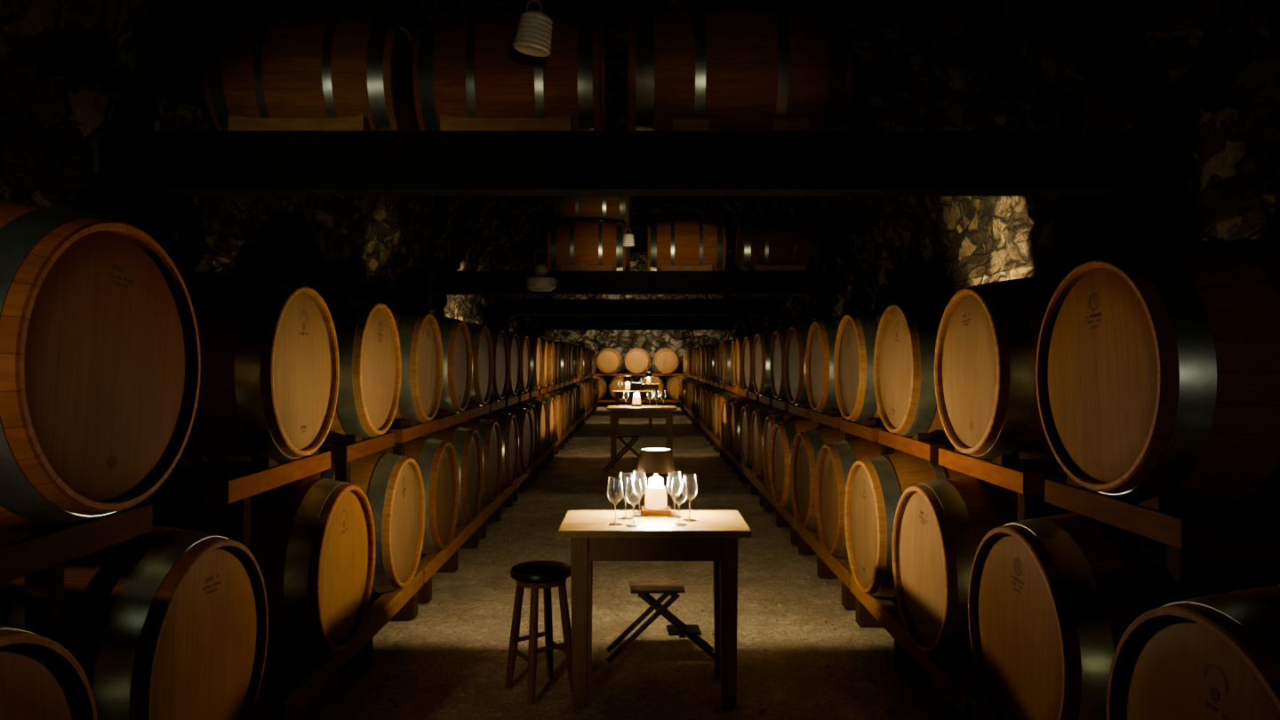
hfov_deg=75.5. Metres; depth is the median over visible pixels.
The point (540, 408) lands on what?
wine barrel
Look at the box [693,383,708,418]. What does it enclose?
wine barrel
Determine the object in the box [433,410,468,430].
rack
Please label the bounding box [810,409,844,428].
rack
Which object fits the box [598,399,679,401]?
rack
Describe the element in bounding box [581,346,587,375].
wine barrel
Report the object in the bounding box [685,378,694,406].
wine barrel
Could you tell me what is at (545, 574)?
stool
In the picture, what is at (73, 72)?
ceiling
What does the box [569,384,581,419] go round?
wine barrel
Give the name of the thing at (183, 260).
wall
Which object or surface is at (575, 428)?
rack
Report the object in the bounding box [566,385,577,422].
wine barrel
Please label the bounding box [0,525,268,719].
wine barrel
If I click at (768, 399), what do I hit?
rack
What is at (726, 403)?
wine barrel
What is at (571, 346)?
wine barrel
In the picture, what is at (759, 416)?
wine barrel
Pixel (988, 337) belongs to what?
wine barrel
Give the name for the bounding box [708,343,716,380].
wine barrel
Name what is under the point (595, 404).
rack
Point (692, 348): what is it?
wine barrel
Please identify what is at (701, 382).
wine barrel
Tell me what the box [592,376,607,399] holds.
wine barrel
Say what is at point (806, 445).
wine barrel
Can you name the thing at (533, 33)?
holder
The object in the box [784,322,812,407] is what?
wine barrel
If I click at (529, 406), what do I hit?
wine barrel
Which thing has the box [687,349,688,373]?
wine barrel
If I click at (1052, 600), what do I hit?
wine barrel
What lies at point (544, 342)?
wine barrel
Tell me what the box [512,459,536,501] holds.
rack
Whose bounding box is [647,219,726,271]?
wine barrel
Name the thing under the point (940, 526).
wine barrel
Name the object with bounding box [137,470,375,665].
wine barrel
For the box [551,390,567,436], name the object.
wine barrel
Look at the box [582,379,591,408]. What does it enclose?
wine barrel
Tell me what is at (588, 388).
wine barrel
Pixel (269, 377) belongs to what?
wine barrel
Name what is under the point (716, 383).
rack
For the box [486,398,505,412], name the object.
rack
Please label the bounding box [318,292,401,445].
wine barrel
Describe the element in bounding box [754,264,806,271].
cradle
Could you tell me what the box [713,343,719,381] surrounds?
wine barrel
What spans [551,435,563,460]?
rack
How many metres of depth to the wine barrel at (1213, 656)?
1.56 m
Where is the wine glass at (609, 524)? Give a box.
[607,504,623,526]
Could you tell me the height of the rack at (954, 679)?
0.214 m
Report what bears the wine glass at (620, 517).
on the table at (715, 536)
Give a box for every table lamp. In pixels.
[623,376,631,391]
[629,382,643,406]
[635,448,675,515]
[645,372,652,383]
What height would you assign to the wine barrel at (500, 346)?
0.710 m
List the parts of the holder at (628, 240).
cord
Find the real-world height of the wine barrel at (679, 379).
0.709 m
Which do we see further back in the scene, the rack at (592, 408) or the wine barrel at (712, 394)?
the rack at (592, 408)
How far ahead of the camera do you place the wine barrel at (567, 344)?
14.07 m
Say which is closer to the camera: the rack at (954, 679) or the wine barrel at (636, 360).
the rack at (954, 679)
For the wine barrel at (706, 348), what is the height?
0.710 m
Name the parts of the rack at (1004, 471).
rail, post, post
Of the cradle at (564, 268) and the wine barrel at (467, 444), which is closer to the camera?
the wine barrel at (467, 444)
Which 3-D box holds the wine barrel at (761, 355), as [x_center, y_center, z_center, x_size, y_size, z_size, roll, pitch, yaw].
[1.614,0.040,8.170,0.920,0.709,0.710,0,0,-1]
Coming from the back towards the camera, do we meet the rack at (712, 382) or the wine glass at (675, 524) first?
the rack at (712, 382)
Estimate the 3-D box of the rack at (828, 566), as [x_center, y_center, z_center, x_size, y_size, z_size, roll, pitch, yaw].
[1.490,1.193,4.957,0.850,0.214,1.455,0,0,0]
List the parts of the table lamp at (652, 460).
lamp shade, bulb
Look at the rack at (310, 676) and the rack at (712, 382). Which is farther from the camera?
the rack at (712, 382)
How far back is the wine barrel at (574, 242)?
9.70 m
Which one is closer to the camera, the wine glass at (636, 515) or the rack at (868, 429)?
the wine glass at (636, 515)
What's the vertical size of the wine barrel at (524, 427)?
0.710 m
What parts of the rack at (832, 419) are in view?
post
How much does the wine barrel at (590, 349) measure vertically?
0.709 m
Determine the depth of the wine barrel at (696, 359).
17.35 m
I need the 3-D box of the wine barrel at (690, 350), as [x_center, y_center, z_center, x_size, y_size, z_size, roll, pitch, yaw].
[1.653,0.040,20.070,0.920,0.710,0.710,0,0,1]
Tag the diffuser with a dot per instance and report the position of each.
(644, 449)
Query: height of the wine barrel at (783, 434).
0.710 m
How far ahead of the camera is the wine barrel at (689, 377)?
20.89 m
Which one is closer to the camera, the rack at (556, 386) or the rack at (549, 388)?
the rack at (549, 388)
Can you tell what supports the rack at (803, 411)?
on the floor
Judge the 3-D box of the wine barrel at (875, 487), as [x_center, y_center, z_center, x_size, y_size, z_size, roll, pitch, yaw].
[1.481,0.770,3.840,0.920,0.710,0.709,0,0,0]
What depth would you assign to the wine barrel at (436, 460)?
4.57 m
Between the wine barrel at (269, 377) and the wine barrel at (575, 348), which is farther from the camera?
the wine barrel at (575, 348)
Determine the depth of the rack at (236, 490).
2.58 m
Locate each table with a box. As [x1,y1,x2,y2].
[558,510,751,706]
[607,405,676,468]
[612,390,655,428]
[629,383,660,405]
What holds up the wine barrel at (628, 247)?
on the cradle
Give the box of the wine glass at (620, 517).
[617,498,633,519]
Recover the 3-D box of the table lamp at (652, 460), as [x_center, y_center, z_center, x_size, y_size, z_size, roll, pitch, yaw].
[0.065,0.498,3.390,0.164,0.264,0.164,0,0,0]
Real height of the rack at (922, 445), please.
0.976 m
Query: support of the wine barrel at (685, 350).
on the rack
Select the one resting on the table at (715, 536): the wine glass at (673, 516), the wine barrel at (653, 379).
the wine glass at (673, 516)
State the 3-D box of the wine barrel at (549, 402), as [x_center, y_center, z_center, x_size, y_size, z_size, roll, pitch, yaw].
[-1.539,0.770,10.240,0.920,0.710,0.710,0,0,1]
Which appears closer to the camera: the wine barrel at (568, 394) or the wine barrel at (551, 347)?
the wine barrel at (551, 347)
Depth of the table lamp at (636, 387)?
10.15 m
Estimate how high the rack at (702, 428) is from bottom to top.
0.214 m
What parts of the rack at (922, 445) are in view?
post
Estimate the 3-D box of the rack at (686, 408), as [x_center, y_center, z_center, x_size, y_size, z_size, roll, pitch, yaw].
[1.490,1.193,18.785,0.850,0.214,1.500,0,0,0]
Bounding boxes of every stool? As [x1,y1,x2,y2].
[504,560,572,704]
[601,433,641,473]
[606,581,714,663]
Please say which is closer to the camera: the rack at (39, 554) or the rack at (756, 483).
the rack at (39, 554)
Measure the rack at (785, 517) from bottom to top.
0.214 m
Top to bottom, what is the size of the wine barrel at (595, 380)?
0.710 m
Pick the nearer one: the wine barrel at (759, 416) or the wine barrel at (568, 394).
the wine barrel at (759, 416)
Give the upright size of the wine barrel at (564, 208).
0.710 m
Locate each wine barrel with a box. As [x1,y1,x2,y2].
[0,200,200,530]
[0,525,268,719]
[0,624,97,719]
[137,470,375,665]
[171,271,339,471]
[200,451,425,593]
[202,12,419,130]
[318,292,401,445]
[320,436,459,554]
[386,305,443,427]
[388,425,483,525]
[411,12,605,130]
[433,315,471,416]
[453,417,502,503]
[464,321,493,407]
[475,410,518,487]
[487,327,509,400]
[496,405,533,475]
[504,330,520,396]
[510,401,536,462]
[516,333,530,392]
[520,398,547,455]
[526,335,542,390]
[536,395,555,447]
[538,392,561,441]
[539,337,548,387]
[546,339,554,385]
[547,219,626,271]
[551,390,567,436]
[552,196,629,230]
[552,340,560,383]
[556,341,567,383]
[556,388,571,431]
[561,386,575,426]
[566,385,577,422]
[567,344,569,380]
[568,344,573,379]
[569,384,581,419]
[571,344,578,378]
[573,383,583,415]
[576,382,585,414]
[577,345,583,377]
[579,380,590,411]
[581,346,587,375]
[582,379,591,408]
[584,379,593,407]
[585,347,589,375]
[585,378,594,401]
[589,348,595,374]
[589,377,597,403]
[590,349,591,374]
[591,376,599,401]
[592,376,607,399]
[595,347,622,373]
[608,376,634,399]
[624,347,650,373]
[625,246,629,271]
[627,4,854,130]
[638,376,663,399]
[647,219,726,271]
[652,347,679,373]
[665,376,687,399]
[678,376,687,401]
[680,376,689,402]
[681,377,692,405]
[683,348,690,373]
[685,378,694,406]
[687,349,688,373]
[687,379,696,407]
[688,348,691,374]
[688,380,699,410]
[689,381,702,413]
[690,348,693,375]
[692,348,695,375]
[693,382,704,415]
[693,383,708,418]
[694,346,699,376]
[698,344,706,378]
[698,384,711,421]
[701,385,716,424]
[703,344,711,379]
[704,387,720,429]
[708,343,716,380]
[709,389,726,432]
[712,391,731,438]
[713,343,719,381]
[717,342,721,383]
[719,393,740,442]
[720,338,735,385]
[720,395,746,450]
[728,399,756,458]
[730,338,736,386]
[734,336,745,390]
[735,219,819,271]
[739,402,767,467]
[742,334,756,392]
[751,407,789,478]
[752,329,777,396]
[762,412,806,489]
[768,417,828,509]
[769,328,790,399]
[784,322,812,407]
[789,426,860,530]
[805,315,844,415]
[814,437,952,559]
[833,307,887,426]
[844,452,1065,599]
[873,293,955,443]
[892,471,1189,663]
[934,273,1068,467]
[968,507,1279,719]
[1035,238,1279,512]
[1106,584,1279,719]
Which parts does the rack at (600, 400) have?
rail, rail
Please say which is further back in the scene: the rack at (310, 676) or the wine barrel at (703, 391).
the wine barrel at (703, 391)
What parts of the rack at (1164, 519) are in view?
rail, post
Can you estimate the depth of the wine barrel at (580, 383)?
16.41 m
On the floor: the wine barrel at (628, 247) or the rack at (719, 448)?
the rack at (719, 448)
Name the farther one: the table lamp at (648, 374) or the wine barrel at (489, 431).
the table lamp at (648, 374)
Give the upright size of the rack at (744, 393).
0.976 m
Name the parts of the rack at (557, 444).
rail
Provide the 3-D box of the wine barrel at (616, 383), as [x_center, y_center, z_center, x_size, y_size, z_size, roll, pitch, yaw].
[-0.500,0.770,23.100,0.752,0.752,0.975,0,0,0]
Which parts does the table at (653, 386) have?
leg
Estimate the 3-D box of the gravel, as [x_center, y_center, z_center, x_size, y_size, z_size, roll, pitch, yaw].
[0.001,1.301,7.593,2.264,0.021,12.022,0,0,0]
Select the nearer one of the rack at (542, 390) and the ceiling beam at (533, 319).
the rack at (542, 390)
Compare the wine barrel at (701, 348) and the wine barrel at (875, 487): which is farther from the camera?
the wine barrel at (701, 348)
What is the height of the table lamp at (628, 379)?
0.290 m
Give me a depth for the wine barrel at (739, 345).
9.83 m
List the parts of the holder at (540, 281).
cord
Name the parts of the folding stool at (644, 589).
leg, leg, seat, leg, leg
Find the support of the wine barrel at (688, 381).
on the rack at (686, 408)
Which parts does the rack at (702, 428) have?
rail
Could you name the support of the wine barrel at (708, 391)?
on the rack at (710, 436)
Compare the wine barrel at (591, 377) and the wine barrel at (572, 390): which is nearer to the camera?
the wine barrel at (572, 390)
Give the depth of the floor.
3.88 m
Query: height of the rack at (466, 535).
0.214 m
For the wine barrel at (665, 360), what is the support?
on the rack at (595, 374)
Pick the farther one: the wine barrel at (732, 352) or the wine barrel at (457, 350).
the wine barrel at (732, 352)
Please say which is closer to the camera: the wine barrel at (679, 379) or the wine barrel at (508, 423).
the wine barrel at (508, 423)
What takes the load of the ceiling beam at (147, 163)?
attached to the ceiling
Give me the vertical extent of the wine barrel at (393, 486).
0.710 m
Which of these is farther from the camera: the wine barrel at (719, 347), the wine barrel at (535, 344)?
the wine barrel at (719, 347)
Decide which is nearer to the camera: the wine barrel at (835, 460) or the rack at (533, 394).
the wine barrel at (835, 460)
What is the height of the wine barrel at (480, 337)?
0.710 m
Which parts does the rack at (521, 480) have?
rail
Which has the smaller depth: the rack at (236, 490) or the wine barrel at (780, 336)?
the rack at (236, 490)
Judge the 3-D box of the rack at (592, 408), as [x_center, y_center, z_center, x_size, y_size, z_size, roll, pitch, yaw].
[-1.550,1.193,19.325,0.850,0.214,1.540,0,0,0]
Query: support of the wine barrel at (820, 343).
on the rack at (832, 419)
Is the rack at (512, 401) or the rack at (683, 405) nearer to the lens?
the rack at (512, 401)
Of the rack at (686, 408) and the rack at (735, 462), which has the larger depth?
the rack at (686, 408)
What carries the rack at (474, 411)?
on the floor
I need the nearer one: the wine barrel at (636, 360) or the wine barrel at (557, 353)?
the wine barrel at (557, 353)
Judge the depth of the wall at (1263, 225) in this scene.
4.30 m
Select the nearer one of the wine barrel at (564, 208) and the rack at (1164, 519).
the rack at (1164, 519)
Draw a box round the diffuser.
[641,448,670,450]
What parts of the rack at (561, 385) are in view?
rail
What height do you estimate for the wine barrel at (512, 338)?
0.710 m
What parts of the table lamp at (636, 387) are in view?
lamp shade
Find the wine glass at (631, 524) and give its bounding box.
[625,504,641,527]
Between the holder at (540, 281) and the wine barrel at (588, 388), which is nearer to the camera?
the holder at (540, 281)
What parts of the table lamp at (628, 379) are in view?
lamp shade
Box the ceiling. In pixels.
[0,0,1279,339]
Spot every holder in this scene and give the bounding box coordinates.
[512,0,552,56]
[525,0,557,291]
[622,109,634,246]
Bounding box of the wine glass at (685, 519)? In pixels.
[681,500,697,521]
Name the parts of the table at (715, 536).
leg, leg, leg, leg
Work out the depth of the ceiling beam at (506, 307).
14.17 m
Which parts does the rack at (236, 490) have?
post, rail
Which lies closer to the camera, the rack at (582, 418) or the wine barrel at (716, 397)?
the wine barrel at (716, 397)
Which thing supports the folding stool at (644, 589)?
on the floor
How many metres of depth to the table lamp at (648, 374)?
20.85 m
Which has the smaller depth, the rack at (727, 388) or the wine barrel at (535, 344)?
the wine barrel at (535, 344)
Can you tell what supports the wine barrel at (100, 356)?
on the rack at (39, 554)
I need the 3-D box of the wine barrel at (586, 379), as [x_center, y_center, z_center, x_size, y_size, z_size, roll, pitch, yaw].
[-1.558,0.770,19.720,0.920,0.710,0.710,0,0,-1]
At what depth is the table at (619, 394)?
15.77 m
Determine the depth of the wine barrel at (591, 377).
21.44 m
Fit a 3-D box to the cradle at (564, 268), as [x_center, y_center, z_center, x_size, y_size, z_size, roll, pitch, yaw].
[-0.630,-1.083,10.000,0.600,0.086,0.610,0,0,0]
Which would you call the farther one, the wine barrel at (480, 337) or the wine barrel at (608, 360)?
the wine barrel at (608, 360)
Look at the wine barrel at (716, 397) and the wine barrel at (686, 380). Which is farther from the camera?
the wine barrel at (686, 380)
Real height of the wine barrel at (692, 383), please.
0.710 m
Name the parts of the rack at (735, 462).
rail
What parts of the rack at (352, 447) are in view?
post, rail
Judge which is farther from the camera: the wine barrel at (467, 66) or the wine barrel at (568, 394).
the wine barrel at (568, 394)
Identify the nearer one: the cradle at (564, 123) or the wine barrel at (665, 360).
the cradle at (564, 123)
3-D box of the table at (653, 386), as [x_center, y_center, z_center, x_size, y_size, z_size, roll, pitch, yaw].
[0.100,0.950,20.900,0.800,0.700,0.549,0,0,0]
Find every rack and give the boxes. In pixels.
[0,504,152,647]
[148,448,330,551]
[168,432,394,483]
[253,568,423,719]
[386,418,438,455]
[417,512,481,603]
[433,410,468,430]
[456,481,515,539]
[464,403,489,419]
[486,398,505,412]
[503,394,518,407]
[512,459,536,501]
[516,391,529,403]
[528,388,538,399]
[534,447,551,477]
[538,385,546,395]
[544,384,553,393]
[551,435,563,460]
[552,382,559,391]
[558,380,564,389]
[562,426,572,447]
[571,419,579,437]
[578,413,584,429]
[584,410,589,423]
[589,406,593,417]
[592,402,597,413]
[593,373,685,375]
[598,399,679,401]
[681,404,685,414]
[685,406,689,419]
[688,410,694,424]
[693,415,699,431]
[698,420,706,439]
[705,427,715,449]
[710,379,715,386]
[714,380,719,387]
[714,436,726,463]
[719,383,725,389]
[725,383,732,391]
[725,449,742,480]
[730,386,738,393]
[738,389,751,399]
[740,462,766,506]
[748,391,760,403]
[759,393,775,407]
[761,484,798,544]
[772,397,791,413]
[789,402,814,419]
[794,518,855,608]
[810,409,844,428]
[840,418,887,440]
[850,574,983,719]
[878,429,954,461]
[938,447,1276,521]
[1044,474,1279,603]
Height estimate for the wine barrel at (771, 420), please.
0.709 m
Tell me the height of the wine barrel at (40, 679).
0.710 m
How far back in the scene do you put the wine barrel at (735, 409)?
9.01 m
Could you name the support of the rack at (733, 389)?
on the floor
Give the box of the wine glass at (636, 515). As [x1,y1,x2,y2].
[632,513,646,517]
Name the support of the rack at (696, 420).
on the floor
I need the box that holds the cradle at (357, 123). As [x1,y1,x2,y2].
[228,114,367,130]
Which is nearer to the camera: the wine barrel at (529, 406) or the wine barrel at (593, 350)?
the wine barrel at (529, 406)
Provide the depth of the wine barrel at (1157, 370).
1.96 m
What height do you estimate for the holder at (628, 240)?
1.773 m
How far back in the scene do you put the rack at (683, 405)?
20.29 m
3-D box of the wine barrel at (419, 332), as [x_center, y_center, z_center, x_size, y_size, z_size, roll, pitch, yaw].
[-1.637,0.040,4.660,0.920,0.710,0.709,0,0,0]
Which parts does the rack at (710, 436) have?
rail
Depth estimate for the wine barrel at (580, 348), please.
16.26 m
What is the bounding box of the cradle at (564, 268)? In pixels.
[560,264,612,271]
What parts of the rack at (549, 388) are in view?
rail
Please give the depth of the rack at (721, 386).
12.32 m
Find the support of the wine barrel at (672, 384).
on the rack at (600, 400)
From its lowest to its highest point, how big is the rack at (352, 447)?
0.976 m
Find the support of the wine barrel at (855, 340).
on the rack at (868, 429)
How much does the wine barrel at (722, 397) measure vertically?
0.709 m
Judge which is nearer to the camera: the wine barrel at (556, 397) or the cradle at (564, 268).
the cradle at (564, 268)
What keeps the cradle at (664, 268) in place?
on the ceiling beam at (445, 283)
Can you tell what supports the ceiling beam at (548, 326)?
attached to the ceiling
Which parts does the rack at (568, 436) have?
rail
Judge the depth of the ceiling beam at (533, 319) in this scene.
17.97 m
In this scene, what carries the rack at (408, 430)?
on the floor
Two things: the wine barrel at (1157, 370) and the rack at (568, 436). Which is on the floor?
the rack at (568, 436)
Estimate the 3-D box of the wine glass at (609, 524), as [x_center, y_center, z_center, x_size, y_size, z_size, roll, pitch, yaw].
[-0.095,0.540,3.170,0.062,0.180,0.062,0,0,-9]
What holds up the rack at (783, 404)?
on the floor
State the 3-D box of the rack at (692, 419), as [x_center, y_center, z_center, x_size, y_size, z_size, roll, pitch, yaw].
[1.490,1.193,17.245,0.850,0.214,1.500,0,0,0]
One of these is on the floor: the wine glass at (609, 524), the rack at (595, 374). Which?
the rack at (595, 374)
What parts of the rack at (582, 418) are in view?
rail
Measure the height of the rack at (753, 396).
0.976 m
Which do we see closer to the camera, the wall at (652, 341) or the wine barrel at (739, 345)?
the wine barrel at (739, 345)
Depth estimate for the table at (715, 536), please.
3.10 m
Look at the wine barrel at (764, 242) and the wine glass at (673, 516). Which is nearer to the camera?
the wine glass at (673, 516)
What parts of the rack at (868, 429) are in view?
post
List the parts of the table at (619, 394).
leg, leg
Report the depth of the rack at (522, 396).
8.71 m
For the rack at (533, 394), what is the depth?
9.53 m
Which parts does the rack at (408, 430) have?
post, rail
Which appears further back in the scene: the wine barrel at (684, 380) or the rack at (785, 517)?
the wine barrel at (684, 380)
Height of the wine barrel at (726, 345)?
0.710 m
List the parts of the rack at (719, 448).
rail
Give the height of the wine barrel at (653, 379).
0.752 m
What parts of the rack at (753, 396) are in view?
rail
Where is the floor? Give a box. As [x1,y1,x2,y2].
[254,404,980,719]
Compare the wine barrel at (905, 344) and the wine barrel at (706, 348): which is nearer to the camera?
the wine barrel at (905, 344)
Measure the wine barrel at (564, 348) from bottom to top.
0.710 m
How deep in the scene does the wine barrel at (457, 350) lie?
5.38 m
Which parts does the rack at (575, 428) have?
rail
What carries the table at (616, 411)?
on the floor
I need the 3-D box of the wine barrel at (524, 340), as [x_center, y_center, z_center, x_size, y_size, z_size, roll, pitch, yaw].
[-1.670,0.040,8.840,0.920,0.710,0.710,0,0,0]
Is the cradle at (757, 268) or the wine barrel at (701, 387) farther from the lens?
the wine barrel at (701, 387)
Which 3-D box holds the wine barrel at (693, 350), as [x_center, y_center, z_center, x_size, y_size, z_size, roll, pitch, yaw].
[1.646,0.040,18.370,0.920,0.710,0.709,0,0,0]
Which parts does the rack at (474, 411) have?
post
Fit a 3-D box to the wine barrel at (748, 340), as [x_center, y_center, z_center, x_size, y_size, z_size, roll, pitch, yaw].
[1.615,0.040,9.020,0.920,0.709,0.710,0,0,-1]
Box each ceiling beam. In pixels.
[106,130,1173,196]
[432,271,847,295]
[498,299,781,315]
[528,315,751,324]
[545,324,734,329]
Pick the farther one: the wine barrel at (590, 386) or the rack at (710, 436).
the wine barrel at (590, 386)
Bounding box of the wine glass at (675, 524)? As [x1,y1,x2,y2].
[671,504,687,526]
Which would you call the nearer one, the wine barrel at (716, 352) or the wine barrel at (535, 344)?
the wine barrel at (535, 344)
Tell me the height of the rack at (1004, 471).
0.976 m
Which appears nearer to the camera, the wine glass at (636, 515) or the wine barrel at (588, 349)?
the wine glass at (636, 515)
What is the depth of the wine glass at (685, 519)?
3.25 m
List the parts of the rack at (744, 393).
rail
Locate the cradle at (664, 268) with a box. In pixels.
[661,264,712,271]
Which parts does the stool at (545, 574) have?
leg, leg, seat, leg, leg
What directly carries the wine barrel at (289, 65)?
on the cradle at (357, 123)
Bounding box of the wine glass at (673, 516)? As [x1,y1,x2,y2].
[667,514,682,518]
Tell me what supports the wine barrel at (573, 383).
on the rack at (582, 418)
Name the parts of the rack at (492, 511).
rail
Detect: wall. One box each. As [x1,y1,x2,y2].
[159,243,553,473]
[553,257,727,404]
[727,208,1279,516]
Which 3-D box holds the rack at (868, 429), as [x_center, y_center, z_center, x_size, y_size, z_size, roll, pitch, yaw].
[1.640,0.812,4.725,0.830,0.976,0.670,0,0,0]
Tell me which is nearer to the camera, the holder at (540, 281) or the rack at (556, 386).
the holder at (540, 281)
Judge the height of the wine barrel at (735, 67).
0.738 m
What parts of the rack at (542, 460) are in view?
rail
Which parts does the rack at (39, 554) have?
post, rail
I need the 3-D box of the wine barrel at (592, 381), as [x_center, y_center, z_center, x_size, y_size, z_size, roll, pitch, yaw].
[-1.531,0.770,18.930,0.920,0.710,0.709,0,0,1]
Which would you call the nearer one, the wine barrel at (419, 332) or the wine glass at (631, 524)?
the wine glass at (631, 524)
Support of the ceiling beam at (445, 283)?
attached to the ceiling
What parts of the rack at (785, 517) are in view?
rail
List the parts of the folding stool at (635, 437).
leg, seat, leg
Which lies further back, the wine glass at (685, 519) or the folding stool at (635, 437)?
the folding stool at (635, 437)
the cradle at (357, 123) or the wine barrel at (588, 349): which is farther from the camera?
the wine barrel at (588, 349)
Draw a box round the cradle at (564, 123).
[440,114,572,130]
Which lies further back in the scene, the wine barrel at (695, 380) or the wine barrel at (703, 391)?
the wine barrel at (695, 380)
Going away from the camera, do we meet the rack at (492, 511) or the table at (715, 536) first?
the table at (715, 536)
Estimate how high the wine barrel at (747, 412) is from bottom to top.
0.710 m
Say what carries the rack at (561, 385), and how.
on the floor
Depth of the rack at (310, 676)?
3.41 m
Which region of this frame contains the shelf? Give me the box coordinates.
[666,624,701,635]
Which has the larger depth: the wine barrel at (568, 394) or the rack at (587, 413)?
the rack at (587, 413)
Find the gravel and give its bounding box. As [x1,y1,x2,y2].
[346,439,939,719]
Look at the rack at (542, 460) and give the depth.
9.80 m
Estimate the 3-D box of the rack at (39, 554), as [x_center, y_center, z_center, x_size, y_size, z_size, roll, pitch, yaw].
[-1.640,0.812,1.790,0.830,0.976,0.580,0,0,0]

